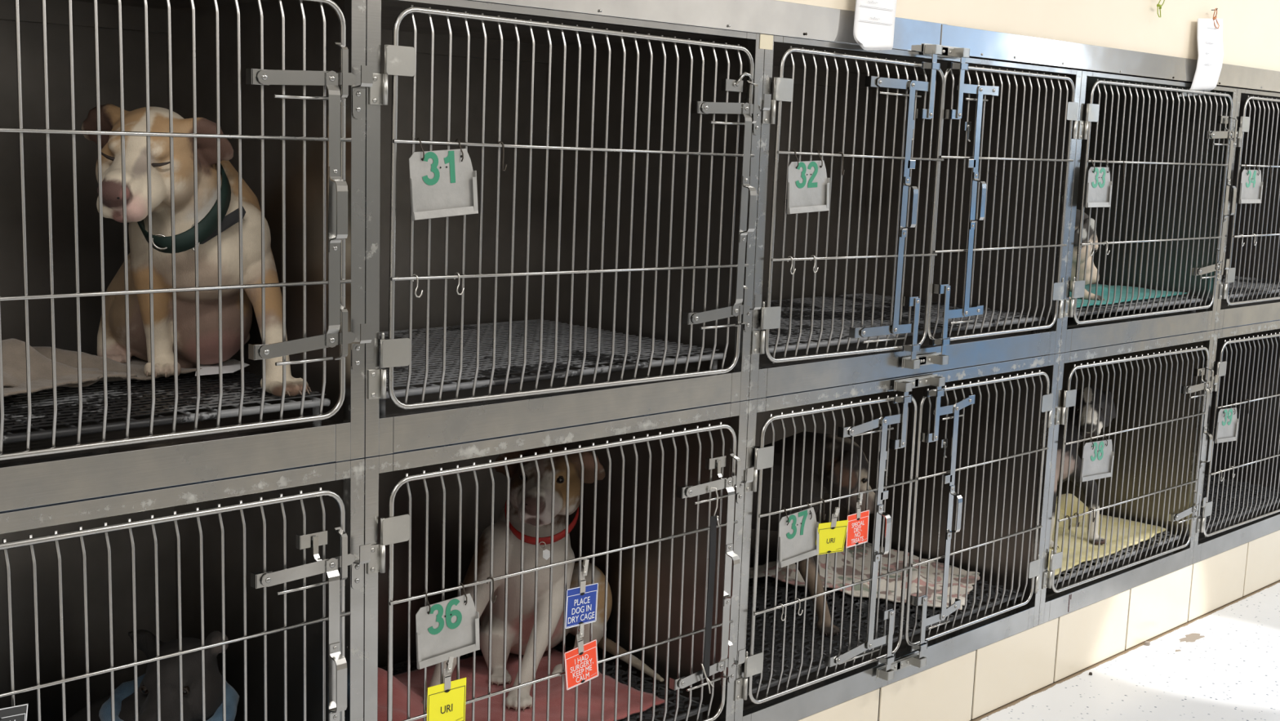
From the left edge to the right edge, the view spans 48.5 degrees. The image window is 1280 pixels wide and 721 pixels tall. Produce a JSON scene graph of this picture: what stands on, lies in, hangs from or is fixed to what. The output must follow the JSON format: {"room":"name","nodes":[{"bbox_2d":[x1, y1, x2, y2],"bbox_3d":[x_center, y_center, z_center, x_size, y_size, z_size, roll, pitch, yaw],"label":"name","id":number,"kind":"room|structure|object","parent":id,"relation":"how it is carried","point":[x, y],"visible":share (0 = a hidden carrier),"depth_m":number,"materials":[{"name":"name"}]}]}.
{"room":"animal shelter kennel","nodes":[
{"label":"animal shelter kennel","id":0,"kind":"room"},
{"bbox_2d":[470,0,1279,93],"bbox_3d":[0.824,-1.288,3.824,10.600,0.980,0.846,-6,12,-43],"label":"wall","id":1,"kind":"structure","parent":0,"point":[1251,28],"depth_m":3.74,"materials":[{"name":"beige paint"}]},
{"bbox_2d":[471,0,946,52],"bbox_3d":[-1.018,-0.528,1.573,4.722,0.066,0.012,-6,12,-43],"label":"trim","id":2,"kind":"structure","parent":1,"relation":"attached to","point":[772,17],"depth_m":2.75,"materials":[{"name":"metal"}]},
{"bbox_2d":[853,0,897,50],"bbox_3d":[0.504,-0.792,2.958,0.145,0.289,0.025,-6,12,-43],"label":"paper","id":3,"kind":"object","parent":1,"relation":"attached to","point":[873,28],"visible":1,"depth_m":2.98,"materials":[{"name":"white paper"}]},
{"bbox_2d":[940,23,1279,92],"bbox_3d":[2.806,-0.961,5.201,5.900,0.062,0.004,-6,12,-43],"label":"trim","id":4,"kind":"structure","parent":1,"relation":"attached to","point":[983,43],"depth_m":3.63,"materials":[{"name":"metal"}]},
{"bbox_2d":[1156,0,1164,17],"bbox_3d":[1.399,-0.953,3.823,0.019,0.060,0.033,9,11,37],"label":"clip","id":5,"kind":"object","parent":1,"relation":"attached to","point":[1158,4],"visible":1,"depth_m":3.82,"materials":[{"name":"green plastic"}]},
{"bbox_2d":[1211,8,1219,28],"bbox_3d":[1.641,-0.977,4.058,0.019,0.056,0.041,9,11,39],"label":"clip","id":6,"kind":"object","parent":1,"relation":"attached to","point":[1215,10],"visible":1,"depth_m":4.05,"materials":[{"name":"orange metal"}]},
{"bbox_2d":[1176,17,1223,97],"bbox_3d":[1.609,-0.867,4.068,0.158,0.229,0.058,-6,12,-43],"label":"paper","id":7,"kind":"object","parent":6,"relation":"hanging from","point":[1210,38],"visible":0.93,"depth_m":4.05,"materials":[{"name":"white paper"}]},
{"bbox_2d":[970,580,1279,720],"bbox_3d":[1.853,1.115,3.028,10.600,0.100,2.362,-6,12,-43],"label":"floor","id":8,"kind":"structure","parent":0,"point":[1232,673],"depth_m":4.00,"materials":[{"name":"white tile"}]},
{"bbox_2d":[797,529,1279,720],"bbox_3d":[1.078,0.806,3.897,10.725,0.194,0.049,-6,12,-43],"label":"baseboard","id":9,"kind":"structure","parent":8,"relation":"on","point":[970,686],"depth_m":3.96,"materials":[{"name":"beige tile"}]},
{"bbox_2d":[0,457,370,720],"bbox_3d":[-0.988,0.521,2.223,0.913,0.744,0.710,-6,12,-43],"label":"cage","id":10,"kind":"object","parent":9,"relation":"on","point":[272,562],"visible":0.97,"depth_m":2.48,"materials":[{"name":"metal"}]},
{"bbox_2d":[0,703,28,720],"bbox_3d":[-0.858,0.498,1.894,0.082,0.078,0.012,-6,12,-43],"label":"tag","id":11,"kind":"object","parent":10,"relation":"attached to","point":[17,713],"visible":1,"depth_m":1.90,"materials":[{"name":"grey plastic"}]},
{"bbox_2d":[0,0,373,511],"bbox_3d":[-0.964,-0.207,2.110,0.913,0.728,0.710,-6,12,-43],"label":"cage","id":12,"kind":"object","parent":10,"relation":"on","point":[285,82],"depth_m":2.24,"materials":[{"name":"metal"}]},
{"bbox_2d":[1,337,201,396],"bbox_3d":[-1.041,-0.004,2.199,0.430,0.090,0.750,9,11,37],"label":"towel","id":13,"kind":"object","parent":12,"relation":"on","point":[14,353],"visible":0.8,"depth_m":2.17,"materials":[{"name":"beige fabric"}]},
{"bbox_2d":[80,103,311,396],"bbox_3d":[-0.743,-0.189,2.322,0.308,0.444,0.472,-3,10,-27],"label":"dog","id":14,"kind":"object","parent":12,"relation":"on","point":[135,146],"visible":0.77,"depth_m":2.24},
{"bbox_2d":[195,359,248,375],"bbox_3d":[-0.709,0.011,2.401,0.074,0.013,0.120,2,9,1],"label":"dog tail","id":15,"kind":"object","parent":12,"relation":"on","point":[230,366],"visible":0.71,"depth_m":2.38,"materials":[{"name":"white"}]},
{"bbox_2d":[363,400,754,720],"bbox_3d":[-0.328,0.446,2.850,0.913,0.744,0.710,-6,12,-43],"label":"cage","id":16,"kind":"object","parent":9,"relation":"on","point":[646,525],"depth_m":2.95,"materials":[{"name":"metal"}]},
{"bbox_2d":[422,591,430,614],"bbox_3d":[-0.356,0.403,2.367,0.003,0.037,0.021,-6,12,-43],"label":"wire hook","id":17,"kind":"object","parent":16,"relation":"attached to","point":[424,592],"visible":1,"depth_m":2.36,"materials":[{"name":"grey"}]},
{"bbox_2d":[459,582,466,604],"bbox_3d":[-0.301,0.397,2.419,0.003,0.037,0.021,-6,12,-43],"label":"wire hook","id":18,"kind":"object","parent":16,"relation":"attached to","point":[460,583],"visible":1,"depth_m":2.42,"materials":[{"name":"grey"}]},
{"bbox_2d":[415,593,479,669],"bbox_3d":[-0.323,0.455,2.397,0.130,0.109,0.008,-6,12,-43],"label":"number plate","id":19,"kind":"object","parent":18,"relation":"hanging from","point":[451,628],"visible":1,"depth_m":2.40,"materials":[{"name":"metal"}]},
{"bbox_2d":[426,656,466,720],"bbox_3d":[-0.327,0.562,2.410,0.080,0.125,0.008,-5,11,-44],"label":"tag","id":20,"kind":"object","parent":19,"relation":"hanging from","point":[446,701],"visible":1,"depth_m":2.41,"materials":[{"name":"yellow"}]},
{"bbox_2d":[486,576,496,603],"bbox_3d":[-0.258,0.397,2.466,0.015,0.048,0.015,5,9,22],"label":"wire hook","id":21,"kind":"object","parent":16,"relation":"attached to","point":[494,601],"visible":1,"depth_m":2.46,"materials":[{"name":"brown"}]},
{"bbox_2d":[377,648,664,720],"bbox_3d":[-0.380,0.641,2.882,0.750,0.140,0.494,-5,11,-39],"label":"fleece blanket","id":22,"kind":"object","parent":16,"relation":"on","point":[400,680],"visible":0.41,"depth_m":2.93,"materials":[{"name":"red fabric"}]},
{"bbox_2d":[422,444,663,711],"bbox_3d":[-0.263,0.428,3.043,0.525,0.514,0.403,-4,11,-33],"label":"dog","id":23,"kind":"object","parent":22,"relation":"on","point":[544,464],"visible":0.69,"depth_m":2.97},
{"bbox_2d":[364,0,773,457],"bbox_3d":[-0.295,-0.283,2.745,0.935,0.728,0.710,-6,12,-43],"label":"cage","id":24,"kind":"object","parent":16,"relation":"on","point":[624,201],"depth_m":2.88,"materials":[{"name":"metal"}]},
{"bbox_2d":[412,273,422,297],"bbox_3d":[-0.357,-0.120,2.272,0.015,0.038,0.016,-6,12,-43],"label":"wire hook","id":25,"kind":"object","parent":24,"relation":"attached to","point":[415,274],"visible":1,"depth_m":2.27,"materials":[{"name":"grey metal"}]},
{"bbox_2d":[415,137,424,160],"bbox_3d":[-0.346,-0.333,2.239,0.003,0.037,0.021,-6,12,-43],"label":"wire hook","id":26,"kind":"object","parent":24,"relation":"attached to","point":[418,137],"visible":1,"depth_m":2.23,"materials":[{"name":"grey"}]},
{"bbox_2d":[453,271,464,294],"bbox_3d":[-0.298,-0.126,2.328,0.015,0.038,0.016,-6,12,-43],"label":"wire hook","id":27,"kind":"object","parent":24,"relation":"attached to","point":[457,273],"visible":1,"depth_m":2.32,"materials":[{"name":"grey metal"}]},
{"bbox_2d":[454,137,463,161],"bbox_3d":[-0.292,-0.339,2.291,0.003,0.037,0.021,-6,12,-43],"label":"wire hook","id":28,"kind":"object","parent":24,"relation":"attached to","point":[457,138],"visible":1,"depth_m":2.29,"materials":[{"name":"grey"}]},
{"bbox_2d":[408,148,478,220],"bbox_3d":[-0.312,-0.282,2.270,0.132,0.114,0.008,-6,12,-43],"label":"number plate","id":29,"kind":"object","parent":28,"relation":"hanging from","point":[442,184],"visible":1,"depth_m":2.27,"materials":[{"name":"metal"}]},
{"bbox_2d":[496,141,506,171],"bbox_3d":[-0.230,-0.338,2.356,0.015,0.050,0.015,5,9,22],"label":"wire hook","id":30,"kind":"object","parent":24,"relation":"attached to","point":[502,143],"visible":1,"depth_m":2.35,"materials":[{"name":"brown"}]},
{"bbox_2d":[564,622,598,690],"bbox_3d":[-0.107,0.543,2.623,0.087,0.122,0.008,-6,12,-42],"label":"tag","id":31,"kind":"object","parent":16,"relation":"attached to","point":[581,664],"visible":1,"depth_m":2.62,"materials":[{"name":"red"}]},
{"bbox_2d":[564,559,598,628],"bbox_3d":[-0.105,0.425,2.603,0.076,0.124,0.008,-4,10,-44],"label":"tag","id":32,"kind":"object","parent":16,"relation":"attached to","point":[581,602],"visible":1,"depth_m":2.60,"materials":[{"name":"blue"}]},
{"bbox_2d":[701,486,719,693],"bbox_3d":[0.138,0.461,2.836,0.039,0.428,0.015,-6,12,-43],"label":"leash","id":33,"kind":"object","parent":16,"relation":"hanging from","point":[714,518],"visible":1,"depth_m":2.84,"materials":[{"name":"black fabric"}]},
{"bbox_2d":[733,353,1059,720],"bbox_3d":[0.442,0.359,3.581,1.221,0.744,0.711,-6,12,-43],"label":"cage","id":34,"kind":"object","parent":9,"relation":"on","point":[959,459],"depth_m":3.51,"materials":[{"name":"metal"}]},
{"bbox_2d":[777,603,786,621],"bbox_3d":[0.302,0.537,3.035,0.015,0.038,0.016,-6,12,-43],"label":"wire hook","id":35,"kind":"object","parent":34,"relation":"attached to","point":[779,603],"visible":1,"depth_m":3.03,"materials":[{"name":"grey metal"}]},
{"bbox_2d":[781,506,788,525],"bbox_3d":[0.306,0.328,2.996,0.003,0.037,0.021,-6,12,-43],"label":"wire hook","id":36,"kind":"object","parent":34,"relation":"attached to","point":[784,507],"visible":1,"depth_m":2.99,"materials":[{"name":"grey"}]},
{"bbox_2d":[778,506,819,568],"bbox_3d":[0.340,0.376,3.026,0.131,0.115,0.008,-6,12,-43],"label":"number plate","id":37,"kind":"object","parent":36,"relation":"hanging from","point":[797,540],"visible":1,"depth_m":3.03,"materials":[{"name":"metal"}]},
{"bbox_2d":[795,598,803,615],"bbox_3d":[0.343,0.532,3.074,0.015,0.038,0.016,-6,12,-43],"label":"wire hook","id":38,"kind":"object","parent":34,"relation":"attached to","point":[796,598],"visible":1,"depth_m":3.07,"materials":[{"name":"grey metal"}]},
{"bbox_2d":[804,502,812,519],"bbox_3d":[0.361,0.322,3.048,0.003,0.037,0.021,-6,12,-43],"label":"wire hook","id":39,"kind":"object","parent":34,"relation":"attached to","point":[806,502],"visible":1,"depth_m":3.04,"materials":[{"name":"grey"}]},
{"bbox_2d":[751,431,883,636],"bbox_3d":[0.306,0.411,3.583,0.623,0.429,0.429,3,9,5],"label":"dog","id":40,"kind":"object","parent":34,"relation":"on","point":[809,435],"visible":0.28,"depth_m":3.59},
{"bbox_2d":[818,498,826,519],"bbox_3d":[0.396,0.323,3.088,0.015,0.048,0.015,5,9,22],"label":"wire hook","id":41,"kind":"object","parent":34,"relation":"attached to","point":[824,514],"visible":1,"depth_m":3.08,"materials":[{"name":"brown"}]},
{"bbox_2d":[815,506,848,555],"bbox_3d":[0.418,0.369,3.080,0.078,0.109,0.025,-2,10,-26],"label":"tag","id":42,"kind":"object","parent":34,"relation":"attached to","point":[832,536],"visible":1,"depth_m":3.08,"materials":[{"name":"yellow"}]},
{"bbox_2d":[845,493,869,548],"bbox_3d":[0.486,0.354,3.164,0.079,0.119,0.008,-7,13,-43],"label":"tag","id":43,"kind":"object","parent":34,"relation":"attached to","point":[857,531],"visible":1,"depth_m":3.16,"materials":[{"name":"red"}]},
{"bbox_2d":[749,542,980,609],"bbox_3d":[0.610,0.550,3.939,0.642,0.061,0.535,5,9,21],"label":"sheet","id":44,"kind":"object","parent":34,"relation":"on","point":[850,554],"visible":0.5,"depth_m":3.85,"materials":[{"name":"fabric"}]},
{"bbox_2d":[748,34,1081,399],"bbox_3d":[0.468,-0.378,3.468,1.218,0.747,0.711,-6,12,-43],"label":"cage","id":45,"kind":"object","parent":34,"relation":"on","point":[955,187],"depth_m":3.59,"materials":[{"name":"metal"}]},
{"bbox_2d":[786,255,795,274],"bbox_3d":[0.308,-0.195,2.904,0.015,0.038,0.016,-6,12,-43],"label":"wire hook","id":46,"kind":"object","parent":45,"relation":"attached to","point":[791,273],"visible":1,"depth_m":2.90,"materials":[{"name":"grey metal"}]},
{"bbox_2d":[791,149,798,167],"bbox_3d":[0.312,-0.408,2.864,0.003,0.037,0.021,-6,12,-43],"label":"wire hook","id":47,"kind":"object","parent":45,"relation":"attached to","point":[793,149],"visible":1,"depth_m":2.86,"materials":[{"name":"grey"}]},
{"bbox_2d":[786,160,830,213],"bbox_3d":[0.345,-0.353,2.895,0.130,0.109,0.008,-6,12,-43],"label":"number plate","id":48,"kind":"object","parent":47,"relation":"hanging from","point":[808,183],"visible":1,"depth_m":2.89,"materials":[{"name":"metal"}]},
{"bbox_2d":[809,254,818,272],"bbox_3d":[0.361,-0.201,2.954,0.015,0.038,0.016,-6,12,-43],"label":"wire hook","id":49,"kind":"object","parent":45,"relation":"attached to","point":[811,255],"visible":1,"depth_m":2.95,"materials":[{"name":"grey metal"}]},
{"bbox_2d":[814,149,822,167],"bbox_3d":[0.366,-0.414,2.916,0.003,0.037,0.021,-6,12,-43],"label":"wire hook","id":50,"kind":"object","parent":45,"relation":"attached to","point":[817,149],"visible":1,"depth_m":2.91,"materials":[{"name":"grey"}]},
{"bbox_2d":[837,151,844,175],"bbox_3d":[0.420,-0.412,2.974,0.015,0.050,0.015,5,9,22],"label":"wire hook","id":51,"kind":"object","parent":45,"relation":"attached to","point":[842,153],"visible":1,"depth_m":2.97,"materials":[{"name":"brown"}]},
{"bbox_2d":[1038,329,1218,625],"bbox_3d":[1.213,0.272,4.314,0.912,0.743,0.710,-6,12,-43],"label":"cage","id":52,"kind":"object","parent":9,"relation":"on","point":[1158,388],"depth_m":4.29,"materials":[{"name":"metal"}]},
{"bbox_2d":[1065,515,1071,529],"bbox_3d":[1.160,0.439,3.850,0.015,0.040,0.015,-6,12,-43],"label":"wire hook","id":53,"kind":"object","parent":52,"relation":"attached to","point":[1067,515],"visible":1,"depth_m":3.84,"materials":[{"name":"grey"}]},
{"bbox_2d":[1073,512,1079,527],"bbox_3d":[1.194,0.435,3.882,0.015,0.040,0.015,-6,12,-43],"label":"wire hook","id":54,"kind":"object","parent":52,"relation":"attached to","point":[1075,513],"visible":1,"depth_m":3.88,"materials":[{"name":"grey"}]},
{"bbox_2d":[1088,507,1094,522],"bbox_3d":[1.254,0.428,3.939,0.015,0.040,0.015,-6,12,-43],"label":"wire hook","id":55,"kind":"object","parent":52,"relation":"attached to","point":[1093,518],"visible":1,"depth_m":3.93,"materials":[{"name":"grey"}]},
{"bbox_2d":[1080,439,1114,481],"bbox_3d":[1.256,0.274,3.897,0.169,0.114,0.008,-6,12,-43],"label":"number plate","id":56,"kind":"object","parent":52,"relation":"attached to","point":[1097,463],"visible":1,"depth_m":3.90,"materials":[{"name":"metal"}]},
{"bbox_2d":[1047,493,1165,577],"bbox_3d":[1.206,0.488,4.332,0.858,0.107,0.528,-6,12,-43],"label":"towel","id":57,"kind":"object","parent":52,"relation":"on","point":[1063,495],"visible":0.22,"depth_m":4.37,"materials":[{"name":"yellow fabric"}]},
{"bbox_2d":[1049,386,1115,548],"bbox_3d":[1.152,0.309,4.295,0.585,0.457,0.303,2,9,0],"label":"dog","id":58,"kind":"object","parent":57,"relation":"on","point":[1085,388],"visible":0.25,"depth_m":4.28},
{"bbox_2d":[1059,70,1242,352],"bbox_3d":[1.237,-0.456,4.202,0.913,0.728,0.710,-6,12,-43],"label":"cage","id":59,"kind":"object","parent":52,"relation":"on","point":[1163,227],"depth_m":4.24,"materials":[{"name":"metal"}]},
{"bbox_2d":[1087,241,1093,255],"bbox_3d":[1.183,-0.294,3.735,0.015,0.038,0.016,-6,12,-43],"label":"wire hook","id":60,"kind":"object","parent":59,"relation":"attached to","point":[1091,254],"visible":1,"depth_m":3.73,"materials":[{"name":"grey metal"}]},
{"bbox_2d":[1085,166,1112,207],"bbox_3d":[1.199,-0.452,3.707,0.119,0.104,0.008,-6,12,-43],"label":"number plate","id":61,"kind":"object","parent":59,"relation":"attached to","point":[1099,189],"visible":1,"depth_m":3.71,"materials":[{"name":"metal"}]},
{"bbox_2d":[1102,240,1109,254],"bbox_3d":[1.245,-0.301,3.794,0.015,0.038,0.016,-6,12,-43],"label":"wire hook","id":62,"kind":"object","parent":59,"relation":"attached to","point":[1104,241],"visible":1,"depth_m":3.79,"materials":[{"name":"grey metal"}]},
{"bbox_2d":[1069,284,1187,307],"bbox_3d":[1.262,-0.203,4.199,0.849,0.026,0.421,-6,12,-43],"label":"towel","id":63,"kind":"object","parent":59,"relation":"on","point":[1093,286],"visible":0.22,"depth_m":4.24,"materials":[{"name":"teal fabric"}]},
{"bbox_2d":[1069,208,1104,301],"bbox_3d":[1.074,-0.310,4.060,0.510,0.261,0.188,4,9,13],"label":"dog","id":64,"kind":"object","parent":63,"relation":"on","point":[1077,211],"visible":0.11,"depth_m":3.98},
{"bbox_2d":[1191,319,1279,564],"bbox_3d":[1.873,0.197,4.942,0.912,0.743,0.710,-6,12,-43],"label":"cage","id":65,"kind":"object","parent":9,"relation":"on","point":[1246,358],"depth_m":4.79,"materials":[{"name":"metal"}]},
{"bbox_2d":[1214,407,1239,443],"bbox_3d":[1.841,0.204,4.452,0.145,0.114,0.008,-6,12,-43],"label":"number plate","id":66,"kind":"object","parent":65,"relation":"attached to","point":[1227,426],"visible":1,"depth_m":4.45,"materials":[{"name":"plastic"}]},
{"bbox_2d":[1214,88,1279,329],"bbox_3d":[1.898,-0.531,4.830,0.912,0.727,0.710,-6,12,-43],"label":"cage","id":67,"kind":"object","parent":65,"relation":"on","point":[1257,112],"depth_m":4.60,"materials":[{"name":"metal"}]},
{"bbox_2d":[1238,169,1262,203],"bbox_3d":[1.870,-0.531,4.343,0.146,0.102,0.008,-6,12,-43],"label":"number plate","id":68,"kind":"object","parent":67,"relation":"attached to","point":[1251,185],"visible":1,"depth_m":4.34,"materials":[{"name":"plastic"}]},
{"bbox_2d":[1144,640,1150,645],"bbox_3d":[1.532,0.854,4.291,0.023,0.009,0.016,-6,12,-43],"label":"kibble","id":69,"kind":"object","parent":8,"relation":"on","point":[1147,642],"visible":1,"depth_m":4.29,"materials":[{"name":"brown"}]},
{"bbox_2d":[1178,633,1204,642],"bbox_3d":[1.691,0.852,4.364,0.126,0.001,0.048,-6,12,-43],"label":"dried spill","id":70,"kind":"object","parent":8,"relation":"on","point":[1191,637],"visible":1,"depth_m":4.36,"materials":[{"name":"brown"}]},
{"label":"outside","id":71,"kind":"structure","parent":0,"visible":0},
{"bbox_3d":[-1.026,0.813,2.278,0.855,0.051,0.609,-6,12,-43],"label":"floor grate","id":72,"kind":"object","parent":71,"visible":0},
{"bbox_3d":[-1.021,0.749,2.277,0.816,0.068,0.519,-6,12,-43],"label":"blanket","id":73,"kind":"object","parent":72,"relation":"on","visible":0},
{"bbox_2d":[66,629,239,720],"bbox_3d":[-0.854,0.603,2.447,0.356,0.331,0.255,8,11,35],"label":"dog","id":74,"kind":"object","parent":73,"relation":"on","point":[124,700],"visible":0.81,"depth_m":2.37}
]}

